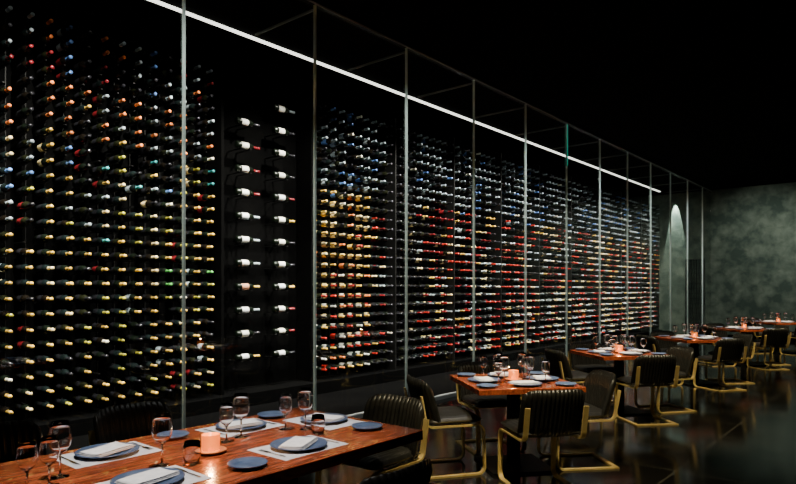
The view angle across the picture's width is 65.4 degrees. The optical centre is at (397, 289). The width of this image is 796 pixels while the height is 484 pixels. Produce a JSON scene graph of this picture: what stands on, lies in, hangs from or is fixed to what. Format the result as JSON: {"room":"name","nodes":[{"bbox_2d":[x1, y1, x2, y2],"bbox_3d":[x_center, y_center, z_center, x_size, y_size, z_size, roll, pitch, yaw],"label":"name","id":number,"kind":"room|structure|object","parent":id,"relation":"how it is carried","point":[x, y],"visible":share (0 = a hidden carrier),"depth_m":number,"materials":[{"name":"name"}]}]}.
{"room":"restaurant dining room","nodes":[
{"label":"restaurant dining room","id":0,"kind":"room"},
{"bbox_2d":[0,0,647,421],"bbox_3d":[0.535,-0.850,11.969,0.200,4.800,25.000,0,0,40],"label":"wall","id":1,"kind":"structure","parent":0,"point":[251,87],"depth_m":8.11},
{"bbox_2d":[82,0,795,195],"bbox_3d":[4.589,-3.300,8.555,10.800,0.100,25.400,0,0,40],"label":"ceiling","id":2,"kind":"structure","parent":0,"point":[651,71],"depth_m":8.98,"materials":[{"name":"black paint"}]},
{"bbox_2d":[148,0,660,191],"bbox_3d":[0.874,-3.239,11.226,0.055,0.018,24.100,0,0,40],"label":"recessed light","id":3,"kind":"object","parent":2,"relation":"in","point":[153,1],"visible":1,"depth_m":9.28,"materials":[{"name":"white"}]},
{"bbox_2d":[301,0,711,191],"bbox_3d":[2.126,-3.230,10.629,0.060,0.040,25.000,0,0,40],"label":"rail","id":4,"kind":"object","parent":2,"relation":"attached to","point":[305,1],"visible":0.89,"depth_m":9.19,"materials":[{"name":"metal"}]},
{"bbox_2d":[182,0,702,428],"bbox_3d":[2.206,-0.855,10.716,0.030,4.710,22.784,0,0,40],"label":"glass partition frame","id":5,"kind":"structure","parent":0,"point":[183,1],"depth_m":8.21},
{"bbox_2d":[255,9,700,192],"bbox_3d":[1.778,-3.163,11.077,1.050,0.025,22.784,0,0,40],"label":"beams","id":6,"kind":"structure","parent":5,"relation":"attached to","point":[310,10],"depth_m":10.09,"materials":[{"name":"metal"}]},
{"bbox_2d":[298,341,795,483],"bbox_3d":[4.589,1.600,8.555,10.800,0.100,25.400,0,0,40],"label":"floor","id":7,"kind":"structure","parent":0,"point":[749,436],"depth_m":6.38,"materials":[{"name":"tile"}]},
{"bbox_2d":[0,420,42,462],"bbox_3d":[-2.053,1.145,3.232,0.598,0.809,0.510,0,0,40],"label":"dining chair","id":8,"kind":"object","parent":7,"relation":"on","point":[11,432],"visible":0.33,"depth_m":3.47,"materials":[{"name":"black leather"}]},
{"bbox_2d":[88,401,173,445],"bbox_3d":[-1.538,1.145,3.844,0.598,0.809,0.510,0,0,40],"label":"dining chair","id":9,"kind":"object","parent":7,"relation":"on","point":[132,420],"visible":0.23,"depth_m":3.96,"materials":[{"name":"black leather"}]},
{"bbox_2d":[0,407,422,483],"bbox_3d":[-1.010,1.175,3.008,1.080,0.750,2.300,0,0,40],"label":"dining table","id":10,"kind":"object","parent":7,"relation":"on","point":[361,443],"visible":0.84,"depth_m":2.96,"materials":[{"name":"brown wood"}]},
{"bbox_2d":[16,440,37,483],"bbox_3d":[-1.466,0.700,2.450,0.078,0.200,0.078,0,0,-31],"label":"wine glass","id":11,"kind":"object","parent":10,"relation":"on","point":[27,450],"visible":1,"depth_m":2.42,"materials":[{"name":"clear glass"}]},
{"bbox_2d":[38,435,59,483],"bbox_3d":[-1.424,0.700,2.532,0.078,0.200,0.078,0,0,-31],"label":"wine glass","id":12,"kind":"object","parent":10,"relation":"on","point":[49,446],"visible":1,"depth_m":2.51,"materials":[{"name":"clear glass"}]},
{"bbox_2d":[48,420,71,478],"bbox_3d":[-1.448,0.682,2.658,0.092,0.235,0.092,0,0,40],"label":"wine glass","id":13,"kind":"object","parent":10,"relation":"on","point":[61,428],"visible":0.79,"depth_m":2.63,"materials":[{"name":"clear glass"}]},
{"bbox_2d":[57,441,163,468],"bbox_3d":[-1.416,0.799,3.023,0.300,0.001,0.420,0,0,40],"label":"placemat","id":14,"kind":"object","parent":10,"relation":"on","point":[85,462],"visible":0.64,"depth_m":2.94,"materials":[{"name":"white fabric"}]},
{"bbox_2d":[74,442,139,457],"bbox_3d":[-1.416,0.788,3.023,0.290,0.021,0.290,0,0,40],"label":"dinner plate","id":15,"kind":"object","parent":14,"relation":"on","point":[124,452],"visible":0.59,"depth_m":3.02,"materials":[{"name":"blue ceramic"}]},
{"bbox_2d":[79,441,135,456],"bbox_3d":[-1.416,0.777,3.023,0.132,0.020,0.230,0,0,23],"label":"folded napkin","id":16,"kind":"object","parent":15,"relation":"on","point":[114,447],"visible":0.98,"depth_m":3.00,"materials":[{"name":"white fabric"}]},
{"bbox_2d":[96,465,211,483],"bbox_3d":[-1.037,0.799,2.572,0.300,0.001,0.420,0,0,40],"label":"placemat","id":17,"kind":"object","parent":10,"relation":"on","point":[187,479],"visible":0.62,"depth_m":2.63,"materials":[{"name":"white fabric"}]},
{"bbox_2d":[110,467,184,483],"bbox_3d":[-1.037,0.788,2.572,0.290,0.021,0.290,0,0,40],"label":"dinner plate","id":18,"kind":"object","parent":17,"relation":"on","point":[181,475],"visible":0.47,"depth_m":2.60,"materials":[{"name":"blue ceramic"}]},
{"bbox_2d":[114,467,179,483],"bbox_3d":[-1.037,0.777,2.572,0.132,0.020,0.230,0,0,29],"label":"folded napkin","id":19,"kind":"object","parent":18,"relation":"on","point":[158,474],"visible":1,"depth_m":2.56,"materials":[{"name":"white fabric"}]},
{"bbox_2d":[151,412,172,466],"bbox_3d":[-1.076,0.682,2.828,0.092,0.235,0.092,0,0,40],"label":"wine glass","id":20,"kind":"object","parent":10,"relation":"on","point":[162,426],"visible":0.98,"depth_m":2.80,"materials":[{"name":"clear glass"}]},
{"bbox_2d":[169,430,188,439],"bbox_3d":[-1.225,0.789,3.358,0.180,0.021,0.180,0,0,40],"label":"plate","id":21,"kind":"object","parent":10,"relation":"on","point":[176,434],"visible":0.52,"depth_m":3.40,"materials":[{"name":"blue ceramic"}]},
{"bbox_2d":[183,439,200,465],"bbox_3d":[-0.947,0.747,2.850,0.080,0.105,0.080,0,0,40],"label":"water glass","id":22,"kind":"object","parent":10,"relation":"on","point":[191,448],"visible":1,"depth_m":2.82,"materials":[{"name":"clear glass"}]},
{"bbox_2d":[201,432,226,455],"bbox_3d":[-0.922,0.754,3.051,0.156,0.090,0.156,0,0,40],"label":"votive candle","id":23,"kind":"object","parent":10,"relation":"on","point":[210,441],"visible":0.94,"depth_m":3.02,"materials":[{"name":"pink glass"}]},
{"bbox_2d":[219,403,233,442],"bbox_3d":[-0.905,0.700,3.272,0.078,0.200,0.078,0,0,-31],"label":"wine glass","id":24,"kind":"object","parent":10,"relation":"on","point":[226,411],"visible":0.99,"depth_m":3.25,"materials":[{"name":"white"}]},
{"bbox_2d":[196,418,283,437],"bbox_3d":[-0.912,0.799,3.605,0.300,0.001,0.420,0,0,40],"label":"placemat","id":25,"kind":"object","parent":10,"relation":"on","point":[230,433],"visible":0.57,"depth_m":3.52,"materials":[{"name":"white fabric"}]},
{"bbox_2d":[215,419,265,429],"bbox_3d":[-0.912,0.788,3.605,0.290,0.021,0.290,0,0,40],"label":"dinner plate","id":26,"kind":"object","parent":25,"relation":"on","point":[264,422],"visible":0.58,"depth_m":3.57,"materials":[{"name":"blue ceramic"}]},
{"bbox_2d":[218,418,262,428],"bbox_3d":[-0.912,0.777,3.605,0.230,0.020,0.132,0,0,-38],"label":"folded napkin","id":27,"kind":"object","parent":26,"relation":"on","point":[251,421],"visible":0.91,"depth_m":3.59,"materials":[{"name":"white fabric"}]},
{"bbox_2d":[233,393,249,438],"bbox_3d":[-0.853,0.682,3.372,0.092,0.235,0.092,0,0,40],"label":"wine glass","id":28,"kind":"object","parent":10,"relation":"on","point":[241,404],"visible":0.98,"depth_m":3.34,"materials":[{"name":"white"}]},
{"bbox_2d":[227,457,267,469],"bbox_3d":[-0.681,0.789,2.809,0.180,0.021,0.180,0,0,40],"label":"plate","id":29,"kind":"object","parent":10,"relation":"on","point":[244,463],"visible":1,"depth_m":2.83,"materials":[{"name":"blue ceramic"}]},
{"bbox_2d":[257,411,283,417],"bbox_3d":[-0.797,0.789,3.913,0.180,0.021,0.180,0,0,40],"label":"plate","id":30,"kind":"object","parent":10,"relation":"on","point":[266,414],"visible":0.91,"depth_m":3.94,"materials":[{"name":"blue ceramic"}]},
{"bbox_2d":[279,393,291,429],"bbox_3d":[-0.646,0.700,3.564,0.078,0.200,0.078,0,0,-31],"label":"wine glass","id":31,"kind":"object","parent":10,"relation":"on","point":[285,400],"visible":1,"depth_m":3.54,"materials":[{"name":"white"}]},
{"bbox_2d":[248,435,347,460],"bbox_3d":[-0.505,0.799,3.158,0.300,0.001,0.420,0,0,40],"label":"placemat","id":32,"kind":"object","parent":10,"relation":"on","point":[289,455],"visible":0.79,"depth_m":3.06,"materials":[{"name":"white fabric"}]},
{"bbox_2d":[270,436,326,450],"bbox_3d":[-0.505,0.788,3.158,0.290,0.021,0.290,0,0,40],"label":"dinner plate","id":33,"kind":"object","parent":32,"relation":"on","point":[320,442],"visible":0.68,"depth_m":3.17,"materials":[{"name":"blue ceramic"}]},
{"bbox_2d":[278,436,317,449],"bbox_3d":[-0.505,0.777,3.158,0.132,0.020,0.230,0,0,11],"label":"folded napkin","id":34,"kind":"object","parent":33,"relation":"on","point":[297,442],"visible":1,"depth_m":3.12,"materials":[{"name":"white fabric"}]},
{"bbox_2d":[297,387,312,430],"bbox_3d":[-0.532,0.682,3.560,0.092,0.235,0.092,0,0,40],"label":"wine glass","id":35,"kind":"object","parent":10,"relation":"on","point":[305,395],"visible":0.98,"depth_m":3.53,"materials":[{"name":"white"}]},
{"bbox_2d":[311,414,324,434],"bbox_3d":[-0.445,0.747,3.446,0.080,0.105,0.080,0,0,40],"label":"water glass","id":36,"kind":"object","parent":10,"relation":"on","point":[317,420],"visible":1,"depth_m":3.42,"materials":[{"name":"clear glass"}]},
{"bbox_2d":[283,416,364,429],"bbox_3d":[-0.452,0.799,3.780,0.420,0.001,0.300,0,0,40],"label":"placemat","id":37,"kind":"object","parent":10,"relation":"on","point":[348,422],"visible":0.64,"depth_m":3.71,"materials":[{"name":"white fabric"}]},
{"bbox_2d":[300,413,347,423],"bbox_3d":[-0.452,0.788,3.780,0.290,0.021,0.290,0,0,40],"label":"dinner plate","id":38,"kind":"object","parent":37,"relation":"on","point":[345,416],"visible":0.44,"depth_m":3.77,"materials":[{"name":"blue ceramic"}]},
{"bbox_2d":[303,413,344,421],"bbox_3d":[-0.452,0.777,3.780,0.230,0.020,0.132,0,0,29],"label":"folded napkin","id":39,"kind":"object","parent":38,"relation":"on","point":[328,418],"visible":0.62,"depth_m":3.75,"materials":[{"name":"white fabric"}]},
{"bbox_2d":[351,422,382,430],"bbox_3d":[-0.179,0.789,3.576,0.180,0.021,0.180,0,0,40],"label":"plate","id":40,"kind":"object","parent":10,"relation":"on","point":[366,426],"visible":1,"depth_m":3.60,"materials":[{"name":"blue ceramic"}]},
{"bbox_2d":[0,17,678,450],"bbox_3d":[1.357,-0.701,11.276,1.930,4.499,24.980,0,0,40],"label":"wine rack","id":41,"kind":"object","parent":7,"relation":"on","point":[347,393],"visible":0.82,"depth_m":9.34,"materials":[{"name":"metal"}]},
{"bbox_2d":[0,331,213,408],"label":"wine bottles","id":42,"kind":"object","parent":41,"relation":"in","point":[24,345],"depth_m":6.95,"materials":[{"name":"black glass"}]},
{"bbox_2d":[0,6,214,302],"label":"wine bottles","id":43,"kind":"object","parent":41,"relation":"in","point":[4,12],"depth_m":6.88,"materials":[{"name":"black glass"}]},
{"bbox_2d":[234,117,259,126],"bbox_3d":[-2.052,-2.235,8.322,0.091,0.093,0.403,0,0,40],"label":"bottles","id":44,"kind":"object","parent":41,"relation":"on","point":[238,120],"depth_m":8.28,"materials":[{"name":"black glass"}]},
{"bbox_2d":[234,141,259,149],"bbox_3d":[-2.052,-1.922,8.322,0.091,0.092,0.403,0,0,40],"label":"bottles","id":45,"kind":"object","parent":41,"relation":"on","point":[238,144],"depth_m":8.28,"materials":[{"name":"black glass"}]},
{"bbox_2d":[234,164,259,172],"bbox_3d":[-2.052,-1.610,8.322,0.091,0.090,0.403,0,0,40],"label":"bottles","id":46,"kind":"object","parent":41,"relation":"on","point":[246,169],"depth_m":8.29,"materials":[{"name":"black glass"}]},
{"bbox_2d":[234,188,259,196],"bbox_3d":[-2.052,-1.296,8.322,0.091,0.090,0.403,0,0,40],"label":"bottles","id":47,"kind":"object","parent":41,"relation":"on","point":[237,191],"depth_m":8.28,"materials":[{"name":"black glass"}]},
{"bbox_2d":[234,212,259,219],"bbox_3d":[-2.052,-0.984,8.322,0.091,0.089,0.403,0,0,40],"label":"bottles","id":48,"kind":"object","parent":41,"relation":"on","point":[238,215],"depth_m":8.28,"materials":[{"name":"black glass"}]},
{"bbox_2d":[234,236,259,242],"bbox_3d":[-2.052,-0.671,8.322,0.091,0.089,0.403,0,0,40],"label":"bottles","id":49,"kind":"object","parent":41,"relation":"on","point":[246,239],"depth_m":8.28,"materials":[{"name":"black glass"}]},
{"bbox_2d":[234,260,259,266],"bbox_3d":[-2.052,-0.355,8.322,0.091,0.083,0.403,0,0,40],"label":"bottles","id":50,"kind":"object","parent":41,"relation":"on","point":[247,263],"depth_m":8.29,"materials":[{"name":"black glass"}]},
{"bbox_2d":[234,283,259,289],"bbox_3d":[-2.052,-0.047,8.322,0.091,0.081,0.403,0,0,40],"label":"bottles","id":51,"kind":"object","parent":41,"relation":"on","point":[238,286],"depth_m":8.28,"materials":[{"name":"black glass"}]},
{"bbox_2d":[234,307,259,313],"bbox_3d":[-2.052,0.271,8.322,0.091,0.082,0.403,0,0,40],"label":"bottles","id":52,"kind":"object","parent":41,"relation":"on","point":[238,310],"depth_m":8.27,"materials":[{"name":"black glass"}]},
{"bbox_2d":[234,330,259,336],"bbox_3d":[-2.052,0.581,8.322,0.091,0.087,0.403,0,0,40],"label":"bottles","id":53,"kind":"object","parent":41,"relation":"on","point":[243,333],"depth_m":8.29,"materials":[{"name":"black glass"}]},
{"bbox_2d":[234,353,259,360],"bbox_3d":[-2.052,0.894,8.322,0.091,0.088,0.403,0,0,40],"label":"bottles","id":54,"kind":"object","parent":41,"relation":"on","point":[239,357],"depth_m":8.28,"materials":[{"name":"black glass"}]},
{"bbox_2d":[272,104,294,113],"bbox_3d":[-1.651,-2.549,8.797,0.091,0.095,0.396,0,0,40],"label":"bottles","id":55,"kind":"object","parent":41,"relation":"on","point":[275,107],"depth_m":8.76,"materials":[{"name":"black glass"}]},
{"bbox_2d":[272,126,294,135],"bbox_3d":[-1.651,-2.236,8.797,0.091,0.095,0.396,0,0,40],"label":"bottles","id":56,"kind":"object","parent":41,"relation":"on","point":[275,129],"depth_m":8.76,"materials":[{"name":"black glass"}]},
{"bbox_2d":[272,149,294,157],"bbox_3d":[-1.651,-1.922,8.797,0.091,0.094,0.396,0,0,40],"label":"bottles","id":57,"kind":"object","parent":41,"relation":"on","point":[275,152],"depth_m":8.76,"materials":[{"name":"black glass"}]},
{"bbox_2d":[272,171,294,178],"bbox_3d":[-1.651,-1.610,8.797,0.091,0.089,0.396,0,0,40],"label":"bottles","id":58,"kind":"object","parent":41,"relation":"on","point":[275,174],"depth_m":8.75,"materials":[{"name":"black glass"}]},
{"bbox_2d":[272,194,294,201],"bbox_3d":[-1.651,-1.296,8.797,0.091,0.091,0.396,0,0,40],"label":"bottles","id":59,"kind":"object","parent":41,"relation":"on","point":[283,198],"depth_m":8.75,"materials":[{"name":"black glass"}]},
{"bbox_2d":[272,216,294,223],"bbox_3d":[-1.651,-0.983,8.797,0.091,0.089,0.396,0,0,40],"label":"bottles","id":60,"kind":"object","parent":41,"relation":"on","point":[275,219],"depth_m":8.75,"materials":[{"name":"black glass"}]},
{"bbox_2d":[272,239,294,245],"bbox_3d":[-1.651,-0.671,8.797,0.091,0.087,0.396,0,0,40],"label":"bottles","id":61,"kind":"object","parent":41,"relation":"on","point":[282,242],"depth_m":8.76,"materials":[{"name":"black glass"}]},
{"bbox_2d":[272,261,294,267],"bbox_3d":[-1.651,-0.358,8.797,0.091,0.087,0.396,0,0,40],"label":"bottles","id":62,"kind":"object","parent":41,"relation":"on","point":[277,264],"depth_m":8.75,"materials":[{"name":"black glass"}]},
{"bbox_2d":[272,284,294,289],"bbox_3d":[-1.651,-0.043,8.797,0.091,0.071,0.396,0,0,40],"label":"bottles","id":63,"kind":"object","parent":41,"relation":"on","point":[274,286],"depth_m":8.75,"materials":[{"name":"black glass"}]},
{"bbox_2d":[272,306,294,311],"bbox_3d":[-1.651,0.268,8.797,0.091,0.076,0.396,0,0,40],"label":"bottles","id":64,"kind":"object","parent":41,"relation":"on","point":[275,308],"depth_m":8.75,"materials":[{"name":"black glass"}]},
{"bbox_2d":[272,328,294,334],"bbox_3d":[-1.651,0.581,8.797,0.091,0.088,0.396,0,0,40],"label":"bottles","id":65,"kind":"object","parent":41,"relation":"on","point":[277,331],"depth_m":8.75,"materials":[{"name":"black glass"}]},
{"bbox_2d":[272,350,294,356],"bbox_3d":[-1.651,0.894,8.797,0.091,0.089,0.396,0,0,40],"label":"bottles","id":66,"kind":"object","parent":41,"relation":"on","point":[280,353],"depth_m":8.76,"materials":[{"name":"black glass"}]},
{"bbox_2d":[316,105,659,371],"label":"wine bottles","id":67,"kind":"object","parent":41,"relation":"in","point":[484,172],"depth_m":11.76,"materials":[{"name":"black glass"}]},
{"bbox_2d":[685,259,704,334],"bbox_3d":[9.786,0.252,20.416,0.570,2.534,0.140,0,0,40],"label":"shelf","id":68,"kind":"object","parent":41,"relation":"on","point":[691,264],"visible":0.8,"depth_m":20.39,"materials":[{"name":"metal"}]},
{"bbox_2d":[315,394,428,483],"bbox_3d":[-0.161,1.145,4.125,0.510,0.809,0.598,0,0,40],"label":"dining chair","id":69,"kind":"object","parent":7,"relation":"on","point":[399,410],"visible":0.53,"depth_m":4.15,"materials":[{"name":"black leather"}]},
{"bbox_2d":[358,458,439,483],"bbox_3d":[-0.179,1.145,2.765,0.598,0.809,0.510,0,0,40],"label":"dining chair","id":70,"kind":"object","parent":7,"relation":"on","point":[420,472],"visible":1,"depth_m":2.57,"materials":[{"name":"black leather"}]},
{"bbox_2d":[404,374,485,479],"bbox_3d":[0.383,1.145,5.367,0.598,0.809,0.510,0,0,-16],"label":"dining chair","id":71,"kind":"object","parent":7,"relation":"on","point":[419,389],"visible":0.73,"depth_m":5.17,"materials":[{"name":"black leather"}]},
{"bbox_2d":[456,361,526,453],"bbox_3d":[0.903,1.145,6.138,0.510,0.809,0.598,0,0,-15],"label":"dining chair","id":72,"kind":"object","parent":7,"relation":"on","point":[463,394],"visible":0.61,"depth_m":6.08,"materials":[{"name":"black leather"}]},
{"bbox_2d":[346,343,685,417],"bbox_3d":[2.130,1.525,10.626,0.070,0.050,25.000,0,0,40],"label":"base rail","id":73,"kind":"object","parent":7,"relation":"on","point":[452,394],"visible":0.02,"depth_m":8.77,"materials":[{"name":"metal"}]},
{"bbox_2d":[450,373,585,475],"bbox_3d":[1.020,1.175,5.481,0.920,0.750,0.920,0,0,-10],"label":"dining table","id":74,"kind":"object","parent":7,"relation":"on","point":[514,463],"visible":0.75,"depth_m":5.41,"materials":[{"name":"brown wood"}]},
{"bbox_2d":[479,355,487,376],"bbox_3d":[0.777,0.700,5.652,0.078,0.200,0.078,0,0,-31],"label":"wine glass","id":75,"kind":"object","parent":74,"relation":"on","point":[483,362],"visible":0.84,"depth_m":5.62,"materials":[{"name":"clear glass"}]},
{"bbox_2d":[468,377,500,382],"bbox_3d":[0.754,0.789,5.435,0.290,0.021,0.290,0,0,-10],"label":"dinner plate","id":76,"kind":"object","parent":74,"relation":"on","point":[470,378],"visible":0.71,"depth_m":5.43,"materials":[{"name":"blue ceramic"}]},
{"bbox_2d":[474,376,494,380],"bbox_3d":[0.754,0.778,5.435,0.132,0.020,0.230,0,0,-9],"label":"folded napkin","id":77,"kind":"object","parent":76,"relation":"on","point":[485,378],"visible":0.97,"depth_m":5.42,"materials":[{"name":"white fabric"}]},
{"bbox_2d":[476,383,497,387],"bbox_3d":[0.732,0.789,5.096,0.180,0.021,0.180,0,0,40],"label":"plate","id":78,"kind":"object","parent":74,"relation":"on","point":[482,385],"visible":1,"depth_m":5.13,"materials":[{"name":"blue ceramic"}]},
{"bbox_2d":[493,352,501,378],"bbox_3d":[0.901,0.682,5.582,0.092,0.235,0.092,0,0,40],"label":"wine glass","id":79,"kind":"object","parent":74,"relation":"on","point":[496,356],"visible":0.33,"depth_m":5.55,"materials":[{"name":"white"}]},
{"bbox_2d":[494,361,502,384],"bbox_3d":[0.850,0.700,5.238,0.078,0.200,0.078,0,0,-31],"label":"wine glass","id":80,"kind":"object","parent":74,"relation":"on","point":[498,365],"visible":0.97,"depth_m":5.21,"materials":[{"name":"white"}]},
{"bbox_2d":[499,355,509,382],"bbox_3d":[0.919,0.682,5.362,0.092,0.235,0.092,0,0,40],"label":"wine glass","id":81,"kind":"object","parent":74,"relation":"on","point":[504,358],"visible":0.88,"depth_m":5.33,"materials":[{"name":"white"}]},
{"bbox_2d":[505,370,521,380],"bbox_3d":[1.020,0.754,5.481,0.156,0.090,0.156,0,0,40],"label":"votive candle","id":82,"kind":"object","parent":74,"relation":"on","point":[512,374],"visible":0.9,"depth_m":5.45,"materials":[{"name":"orange glass"}]},
{"bbox_2d":[517,352,526,378],"bbox_3d":[1.121,0.682,5.600,0.092,0.235,0.092,0,0,40],"label":"wine glass","id":83,"kind":"object","parent":74,"relation":"on","point":[521,355],"visible":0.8,"depth_m":5.57,"materials":[{"name":"clear glass"}]},
{"bbox_2d":[507,380,541,386],"bbox_3d":[1.067,0.789,5.215,0.290,0.021,0.290,0,0,-10],"label":"dinner plate","id":84,"kind":"object","parent":74,"relation":"on","point":[513,380],"visible":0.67,"depth_m":5.17,"materials":[{"name":"blue ceramic"}]},
{"bbox_2d":[510,380,539,384],"bbox_3d":[1.067,0.778,5.215,0.230,0.020,0.132,0,0,-16],"label":"folded napkin","id":85,"kind":"object","parent":84,"relation":"on","point":[520,382],"visible":1,"depth_m":5.19,"materials":[{"name":"white fabric"}]},
{"bbox_2d":[524,355,534,379],"bbox_3d":[1.140,0.682,5.380,0.092,0.235,0.092,0,0,40],"label":"wine glass","id":86,"kind":"object","parent":74,"relation":"on","point":[529,362],"visible":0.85,"depth_m":5.35,"materials":[{"name":"clear glass"}]},
{"bbox_2d":[526,375,558,380],"bbox_3d":[1.286,0.789,5.528,0.290,0.021,0.290,0,0,-10],"label":"dinner plate","id":87,"kind":"object","parent":74,"relation":"on","point":[531,376],"visible":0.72,"depth_m":5.53,"materials":[{"name":"blue ceramic"}]},
{"bbox_2d":[533,375,550,379],"bbox_3d":[1.286,0.778,5.528,0.132,0.020,0.230,0,0,3],"label":"folded napkin","id":88,"kind":"object","parent":87,"relation":"on","point":[541,377],"visible":0.95,"depth_m":5.48,"materials":[{"name":"white fabric"}]},
{"bbox_2d":[541,360,549,383],"bbox_3d":[1.263,0.700,5.310,0.078,0.200,0.078,0,0,-31],"label":"wine glass","id":89,"kind":"object","parent":74,"relation":"on","point":[545,364],"visible":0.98,"depth_m":5.28,"materials":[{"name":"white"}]},
{"bbox_2d":[555,381,576,385],"bbox_3d":[1.406,0.789,5.193,0.180,0.021,0.180,0,0,40],"label":"plate","id":90,"kind":"object","parent":74,"relation":"on","point":[561,383],"visible":1,"depth_m":5.22,"materials":[{"name":"blue ceramic"}]},
{"bbox_2d":[497,389,588,483],"bbox_3d":[1.129,1.145,4.863,0.510,0.809,0.598,0,0,-12],"label":"dining chair","id":91,"kind":"object","parent":7,"relation":"on","point":[553,414],"visible":1,"depth_m":4.64,"materials":[{"name":"black leather"}]},
{"bbox_2d":[541,348,588,385],"bbox_3d":[2.176,1.145,7.827,0.598,0.809,0.510,0,0,-14],"label":"dining chair","id":92,"kind":"object","parent":7,"relation":"on","point":[559,363],"visible":0.78,"depth_m":7.62,"materials":[{"name":"black leather"}]},
{"bbox_2d":[537,370,620,470],"bbox_3d":[1.629,1.145,5.585,0.598,0.809,0.510,0,0,-7],"label":"dining chair","id":93,"kind":"object","parent":7,"relation":"on","point":[600,385],"visible":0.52,"depth_m":5.51,"materials":[{"name":"black leather"}]},
{"bbox_2d":[568,342,613,402],"bbox_3d":[2.716,1.145,8.609,0.510,0.809,0.598,0,0,-10],"label":"dining chair","id":94,"kind":"object","parent":7,"relation":"on","point":[581,363],"visible":0.63,"depth_m":8.76,"materials":[{"name":"black leather"}]},
{"bbox_2d":[570,349,666,415],"bbox_3d":[2.832,1.175,7.943,0.920,0.750,0.920,0,0,-10],"label":"dining table","id":95,"kind":"object","parent":7,"relation":"on","point":[623,410],"visible":0.46,"depth_m":7.89,"materials":[{"name":"brown wood"}]},
{"bbox_2d":[620,333,626,351],"bbox_3d":[2.933,0.682,8.062,0.092,0.235,0.092,0,0,40],"label":"wine glass","id":96,"kind":"object","parent":95,"relation":"on","point":[623,336],"visible":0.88,"depth_m":8.03,"materials":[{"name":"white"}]},
{"bbox_2d":[627,334,634,351],"bbox_3d":[2.951,0.682,7.842,0.092,0.235,0.092,0,0,40],"label":"wine glass","id":97,"kind":"object","parent":95,"relation":"on","point":[631,338],"visible":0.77,"depth_m":7.81,"materials":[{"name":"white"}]},
{"bbox_2d":[614,355,679,425],"bbox_3d":[2.937,1.145,7.331,0.510,0.809,0.598,0,0,-6],"label":"dining chair","id":98,"kind":"object","parent":7,"relation":"on","point":[651,371],"visible":1,"depth_m":7.10,"materials":[{"name":"black leather"}]},
{"bbox_2d":[634,335,683,386],"bbox_3d":[4.277,1.145,10.225,0.598,0.809,0.510,0,0,-16],"label":"dining chair","id":99,"kind":"object","parent":7,"relation":"on","point":[652,344],"visible":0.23,"depth_m":10.03,"materials":[{"name":"black leather"}]},
{"bbox_2d":[634,346,697,413],"bbox_3d":[3.487,1.145,8.059,0.598,0.809,0.510,0,0,-13],"label":"dining chair","id":100,"kind":"object","parent":7,"relation":"on","point":[684,355],"visible":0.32,"depth_m":7.97,"materials":[{"name":"black leather"}]},
{"bbox_2d":[650,331,689,377],"bbox_3d":[4.831,1.145,11.002,0.510,0.809,0.598,0,0,-13],"label":"dining chair","id":101,"kind":"object","parent":7,"relation":"on","point":[664,345],"visible":0.29,"depth_m":11.20,"materials":[{"name":"black leather"}]},
{"bbox_2d":[653,336,721,385],"bbox_3d":[4.947,1.175,10.346,0.920,0.750,0.920,0,0,-10],"label":"dining table","id":102,"kind":"object","parent":7,"relation":"on","point":[694,343],"visible":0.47,"depth_m":10.26,"materials":[{"name":"brown wood"}]},
{"bbox_2d":[698,326,736,366],"bbox_3d":[6.532,1.145,12.778,0.598,0.809,0.510,0,0,-12],"label":"dining chair","id":103,"kind":"object","parent":7,"relation":"on","point":[709,331],"visible":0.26,"depth_m":12.60,"materials":[{"name":"black leather"}]},
{"bbox_2d":[693,338,746,391],"bbox_3d":[5.056,1.145,9.729,0.510,0.809,0.598,0,0,-14],"label":"dining chair","id":104,"kind":"object","parent":7,"relation":"on","point":[725,350],"visible":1,"depth_m":9.51,"materials":[{"name":"black leather"}]},
{"bbox_2d":[707,323,740,362],"bbox_3d":[7.085,1.145,13.531,0.510,0.809,0.598,0,0,-15],"label":"dining chair","id":105,"kind":"object","parent":7,"relation":"on","point":[721,334],"visible":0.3,"depth_m":13.74,"materials":[{"name":"black leather"}]},
{"bbox_2d":[705,333,755,383],"bbox_3d":[5.615,1.145,10.460,0.598,0.809,0.510,0,0,-5],"label":"dining chair","id":106,"kind":"object","parent":7,"relation":"on","point":[748,338],"visible":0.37,"depth_m":10.31,"materials":[{"name":"black leather"}]},
{"bbox_2d":[717,327,765,365],"bbox_3d":[7.198,1.175,12.895,0.920,0.750,0.920,0,0,-10],"label":"dining table","id":107,"kind":"object","parent":7,"relation":"on","point":[745,331],"visible":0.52,"depth_m":12.73,"materials":[{"name":"brown wood"}]},
{"bbox_2d":[738,320,773,353],"bbox_3d":[8.822,1.145,15.317,0.598,0.809,0.510,0,0,-13],"label":"dining chair","id":108,"kind":"object","parent":7,"relation":"on","point":[756,334],"visible":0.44,"depth_m":15.11,"materials":[{"name":"black leather"}]},
{"bbox_2d":[747,328,789,369],"bbox_3d":[7.310,1.145,12.233,0.510,0.809,0.598,0,0,-4],"label":"dining chair","id":109,"kind":"object","parent":7,"relation":"on","point":[771,337],"visible":0.96,"depth_m":12.00,"materials":[{"name":"black leather"}]},
{"bbox_2d":[750,325,791,364],"bbox_3d":[7.819,1.145,12.999,0.598,0.809,0.510,0,0,-3],"label":"dining chair","id":110,"kind":"object","parent":7,"relation":"on","point":[775,326],"visible":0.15,"depth_m":12.98,"materials":[{"name":"black leather"}]},
{"bbox_2d":[756,322,795,353],"bbox_3d":[9.464,1.175,15.431,0.920,0.750,0.920,0,0,-10],"label":"dining table","id":111,"kind":"object","parent":7,"relation":"on","point":[777,349],"visible":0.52,"depth_m":15.18,"materials":[{"name":"brown wood"}]},
{"bbox_2d":[648,182,795,334],"bbox_3d":[12.689,-0.850,18.174,10.800,4.800,0.150,0,0,40],"label":"wall","id":112,"kind":"structure","parent":0,"point":[749,233],"depth_m":19.78,"materials":[{"name":"green paint"}]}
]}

